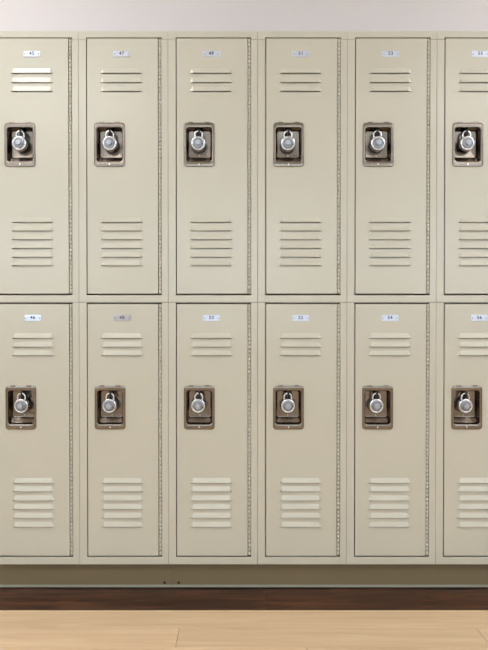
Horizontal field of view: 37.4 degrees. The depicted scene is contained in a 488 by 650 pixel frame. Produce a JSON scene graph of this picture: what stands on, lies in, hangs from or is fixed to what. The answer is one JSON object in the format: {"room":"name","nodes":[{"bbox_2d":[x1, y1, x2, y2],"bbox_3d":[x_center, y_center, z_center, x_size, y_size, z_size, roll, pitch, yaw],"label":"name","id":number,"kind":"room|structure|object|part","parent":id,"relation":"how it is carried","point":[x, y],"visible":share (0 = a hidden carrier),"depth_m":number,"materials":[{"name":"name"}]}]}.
{"room":"changing room","nodes":[
{"label":"changing room","id":0,"kind":"room"},
{"bbox_2d":[0,612,487,649],"bbox_3d":[0.000,0.963,-0.408,11.200,0.016,5.450,0,1,0],"label":"floor","id":1,"kind":"structure","parent":0,"point":[18,630],"depth_m":2.18,"materials":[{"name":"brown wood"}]},
{"bbox_2d":[0,610,487,611],"bbox_3d":[0.000,0.926,2.319,11.200,0.012,0.004,0,1,0],"label":"trim","id":2,"kind":"structure","parent":1,"relation":"attached to","point":[0,610],"depth_m":2.32,"materials":[{"name":"beige wood"}]},
{"bbox_2d":[0,0,487,30],"bbox_3d":[0.000,-0.451,2.825,11.200,2.766,0.100,0,1,0],"label":"wall","id":3,"kind":"structure","parent":0,"point":[15,15],"depth_m":2.77,"materials":[{"name":"white paint"}]},
{"bbox_2d":[0,586,487,609],"bbox_3d":[0.000,0.927,2.557,11.200,0.016,0.470,0,1,0],"label":"trim","id":4,"kind":"structure","parent":3,"relation":"attached to","point":[11,598],"depth_m":2.42,"materials":[{"name":"brown wood"}]},
{"bbox_2d":[0,302,79,563],"bbox_3d":[-0.715,0.370,2.613,0.304,0.897,0.315,0,1,0],"label":"locker","id":5,"kind":"object","parent":4,"relation":"on","point":[40,446],"visible":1,"depth_m":2.46,"materials":[{"name":"metal"}]},
{"bbox_2d":[14,392,29,412],"bbox_3d":[-0.762,0.266,2.462,0.050,0.072,0.034,0,1,0],"label":"padlock","id":6,"kind":"object","parent":5,"relation":"hanging from","point":[21,405],"visible":1,"depth_m":2.46,"materials":[{"name":"silver metal"}]},
{"bbox_3d":[-0.720,-0.024,2.454,0.057,0.020,0.001,0,-1,0],"label":"number plate","id":7,"kind":"part","parent":5,"relation":"part of","materials":[{"name":"silver metal"}]},
{"bbox_2d":[0,31,78,302],"bbox_3d":[-0.715,-0.540,2.602,0.304,0.920,0.315,0,1,0],"label":"locker","id":8,"kind":"object","parent":5,"relation":"on","point":[39,70],"visible":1,"depth_m":2.45,"materials":[{"name":"metal"}]},
{"bbox_2d":[12,130,27,151],"bbox_3d":[-0.765,-0.629,2.451,0.050,0.072,0.034,0,1,0],"label":"padlock","id":9,"kind":"object","parent":8,"relation":"hanging from","point":[19,143],"visible":1,"depth_m":2.44,"materials":[{"name":"silver metal"}]},
{"bbox_3d":[-0.720,-0.920,2.443,0.057,0.020,0.001,0,-2,0],"label":"number plate","id":10,"kind":"part","parent":8,"relation":"part of","materials":[{"name":"silver metal"}]},
{"bbox_2d":[0,564,171,586],"bbox_3d":[-0.560,0.867,2.643,0.613,0.097,0.257,0,1,0],"label":"toe kick","id":11,"kind":"object","parent":4,"relation":"on","point":[11,575],"visible":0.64,"depth_m":2.52,"materials":[{"name":"brown paint"}]},
{"bbox_2d":[79,302,168,563],"bbox_3d":[-0.410,0.370,2.613,0.304,0.897,0.315,0,1,0],"label":"locker","id":12,"kind":"object","parent":4,"relation":"on","point":[123,347],"visible":1,"depth_m":2.46,"materials":[{"name":"metal"}]},
{"bbox_2d":[102,392,116,412],"bbox_3d":[-0.460,0.266,2.462,0.050,0.072,0.034,0,1,0],"label":"padlock","id":13,"kind":"object","parent":12,"relation":"hanging from","point":[109,405],"visible":1,"depth_m":2.46,"materials":[{"name":"silver metal"}]},
{"bbox_3d":[-0.416,-0.024,2.453,0.057,0.020,0.001,0,10,0],"label":"number plate","id":14,"kind":"part","parent":12,"relation":"part of","materials":[{"name":"silver metal"}]},
{"bbox_2d":[78,31,167,302],"bbox_3d":[-0.410,-0.540,2.602,0.304,0.920,0.315,0,1,0],"label":"locker","id":15,"kind":"object","parent":12,"relation":"on","point":[123,75],"visible":1,"depth_m":2.45,"materials":[{"name":"metal"}]},
{"bbox_2d":[102,130,117,151],"bbox_3d":[-0.457,-0.629,2.451,0.050,0.072,0.034,0,1,0],"label":"padlock","id":16,"kind":"object","parent":15,"relation":"hanging from","point":[109,143],"visible":1,"depth_m":2.44,"materials":[{"name":"silver metal"}]},
{"bbox_3d":[-0.416,-0.920,2.443,0.057,0.020,0.001,0,-1,0],"label":"number plate","id":17,"kind":"part","parent":15,"relation":"part of","materials":[{"name":"silver metal"}]},
{"bbox_2d":[168,302,256,563],"bbox_3d":[-0.106,0.370,2.613,0.304,0.897,0.315,0,1,0],"label":"locker","id":18,"kind":"object","parent":4,"relation":"on","point":[212,347],"visible":1,"depth_m":2.46,"materials":[{"name":"metal"}]},
{"bbox_2d":[191,392,205,412],"bbox_3d":[-0.157,0.266,2.462,0.050,0.072,0.034,0,1,0],"label":"padlock","id":19,"kind":"object","parent":18,"relation":"hanging from","point":[198,405],"visible":1,"depth_m":2.46,"materials":[{"name":"silver metal"}]},
{"bbox_3d":[-0.111,-0.024,2.454,0.057,0.020,0.001,0,1,0],"label":"number plate","id":20,"kind":"part","parent":18,"relation":"part of","materials":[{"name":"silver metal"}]},
{"bbox_2d":[168,31,257,302],"bbox_3d":[-0.106,-0.540,2.602,0.304,0.920,0.315,0,1,0],"label":"locker","id":21,"kind":"object","parent":18,"relation":"on","point":[213,75],"visible":0.98,"depth_m":2.45,"materials":[{"name":"metal"}]},
{"bbox_2d":[191,130,205,151],"bbox_3d":[-0.156,-0.629,2.451,0.050,0.072,0.034,0,1,0],"label":"padlock","id":22,"kind":"object","parent":21,"relation":"hanging from","point":[198,143],"visible":1,"depth_m":2.44,"materials":[{"name":"silver metal"}]},
{"bbox_3d":[-0.111,-0.920,2.443,0.057,0.020,0.001,0,1,0],"label":"number plate","id":23,"kind":"part","parent":21,"relation":"part of","materials":[{"name":"silver metal"}]},
{"bbox_2d":[257,302,346,563],"bbox_3d":[0.199,0.370,2.613,0.304,0.897,0.315,0,1,0],"label":"locker","id":24,"kind":"object","parent":4,"relation":"on","point":[302,347],"visible":1,"depth_m":2.46,"materials":[{"name":"metal"}]},
{"bbox_2d":[281,392,294,412],"bbox_3d":[0.150,0.266,2.462,0.050,0.072,0.034,-1,1,0],"label":"padlock","id":25,"kind":"object","parent":24,"relation":"hanging from","point":[287,405],"visible":1,"depth_m":2.46,"materials":[{"name":"silver metal"}]},
{"bbox_3d":[0.193,-0.024,2.454,0.057,0.020,0.001,0,1,0],"label":"number plate","id":26,"kind":"part","parent":24,"relation":"part of","materials":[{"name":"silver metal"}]},
{"bbox_2d":[257,31,346,302],"bbox_3d":[0.199,-0.540,2.602,0.304,0.920,0.315,0,1,0],"label":"locker","id":27,"kind":"object","parent":24,"relation":"on","point":[302,228],"visible":0.99,"depth_m":2.45,"materials":[{"name":"metal"}]},
{"bbox_2d":[280,130,294,151],"bbox_3d":[0.150,-0.629,2.451,0.050,0.072,0.034,0,1,0],"label":"padlock","id":28,"kind":"object","parent":27,"relation":"hanging from","point":[287,144],"visible":1,"depth_m":2.44,"materials":[{"name":"silver metal"}]},
{"bbox_3d":[0.193,-0.920,2.443,0.057,0.020,0.001,0,1,0],"label":"number plate","id":29,"kind":"part","parent":27,"relation":"part of","materials":[{"name":"silver metal"}]},
{"bbox_2d":[172,563,487,586],"bbox_3d":[0.353,0.867,2.643,1.213,0.097,0.257,0,1,0],"label":"toe kick","id":30,"kind":"object","parent":4,"relation":"on","point":[183,575],"visible":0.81,"depth_m":2.52,"materials":[{"name":"brown paint"}]},
{"bbox_2d":[346,302,435,563],"bbox_3d":[0.503,0.370,2.613,0.304,0.897,0.315,0,1,0],"label":"locker","id":31,"kind":"object","parent":4,"relation":"on","point":[391,347],"visible":0.99,"depth_m":2.46,"materials":[{"name":"metal"}]},
{"bbox_2d":[368,392,383,412],"bbox_3d":[0.453,0.266,2.462,0.050,0.072,0.034,0,1,0],"label":"padlock","id":32,"kind":"object","parent":31,"relation":"hanging from","point":[375,405],"visible":1,"depth_m":2.46,"materials":[{"name":"silver metal"}]},
{"bbox_3d":[0.498,-0.024,2.454,0.057,0.020,0.001,0,1,0],"label":"number plate","id":33,"kind":"part","parent":31,"relation":"part of","materials":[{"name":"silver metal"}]},
{"bbox_2d":[347,31,436,302],"bbox_3d":[0.503,-0.540,2.602,0.304,0.920,0.315,0,1,0],"label":"locker","id":34,"kind":"object","parent":31,"relation":"on","point":[392,75],"visible":0.99,"depth_m":2.45,"materials":[{"name":"metal"}]},
{"bbox_2d":[370,130,385,151],"bbox_3d":[0.457,-0.629,2.451,0.050,0.072,0.034,0,1,0],"label":"padlock","id":35,"kind":"object","parent":34,"relation":"hanging from","point":[377,143],"visible":1,"depth_m":2.44,"materials":[{"name":"silver metal"}]},
{"bbox_3d":[0.498,-0.920,2.443,0.057,0.020,0.001,0,1,0],"label":"number plate","id":36,"kind":"part","parent":34,"relation":"part of","materials":[{"name":"silver metal"}]},
{"bbox_2d":[435,302,487,563],"bbox_3d":[0.807,0.370,2.613,0.304,0.897,0.315,0,1,0],"label":"locker","id":37,"kind":"object","parent":4,"relation":"on","point":[461,439],"visible":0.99,"depth_m":2.46,"materials":[{"name":"metal"}]},
{"bbox_2d":[436,31,487,302],"bbox_3d":[0.807,-0.540,2.602,0.304,0.920,0.315,0,1,0],"label":"locker","id":38,"kind":"object","parent":37,"relation":"on","point":[462,56],"visible":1,"depth_m":2.45,"materials":[{"name":"metal"}]},
{"bbox_2d":[459,130,474,151],"bbox_3d":[0.760,-0.629,2.451,0.050,0.072,0.034,0,1,0],"label":"padlock","id":39,"kind":"object","parent":38,"relation":"hanging from","point":[466,143],"visible":1,"depth_m":2.44,"materials":[{"name":"silver metal"}]},
{"bbox_3d":[0.802,-0.920,2.443,0.057,0.020,0.001,0,1,0],"label":"number plate","id":40,"kind":"part","parent":38,"relation":"part of","materials":[{"name":"silver metal"}]},
{"bbox_2d":[457,392,472,412],"bbox_3d":[0.757,0.266,2.462,0.050,0.072,0.034,0,1,0],"label":"padlock","id":41,"kind":"object","parent":37,"relation":"hanging from","point":[464,405],"visible":1,"depth_m":2.46,"materials":[{"name":"silver metal"}]},
{"bbox_3d":[0.802,-0.024,2.454,0.057,0.020,0.001,0,1,0],"label":"number plate","id":42,"kind":"part","parent":37,"relation":"part of","materials":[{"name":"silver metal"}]}
]}

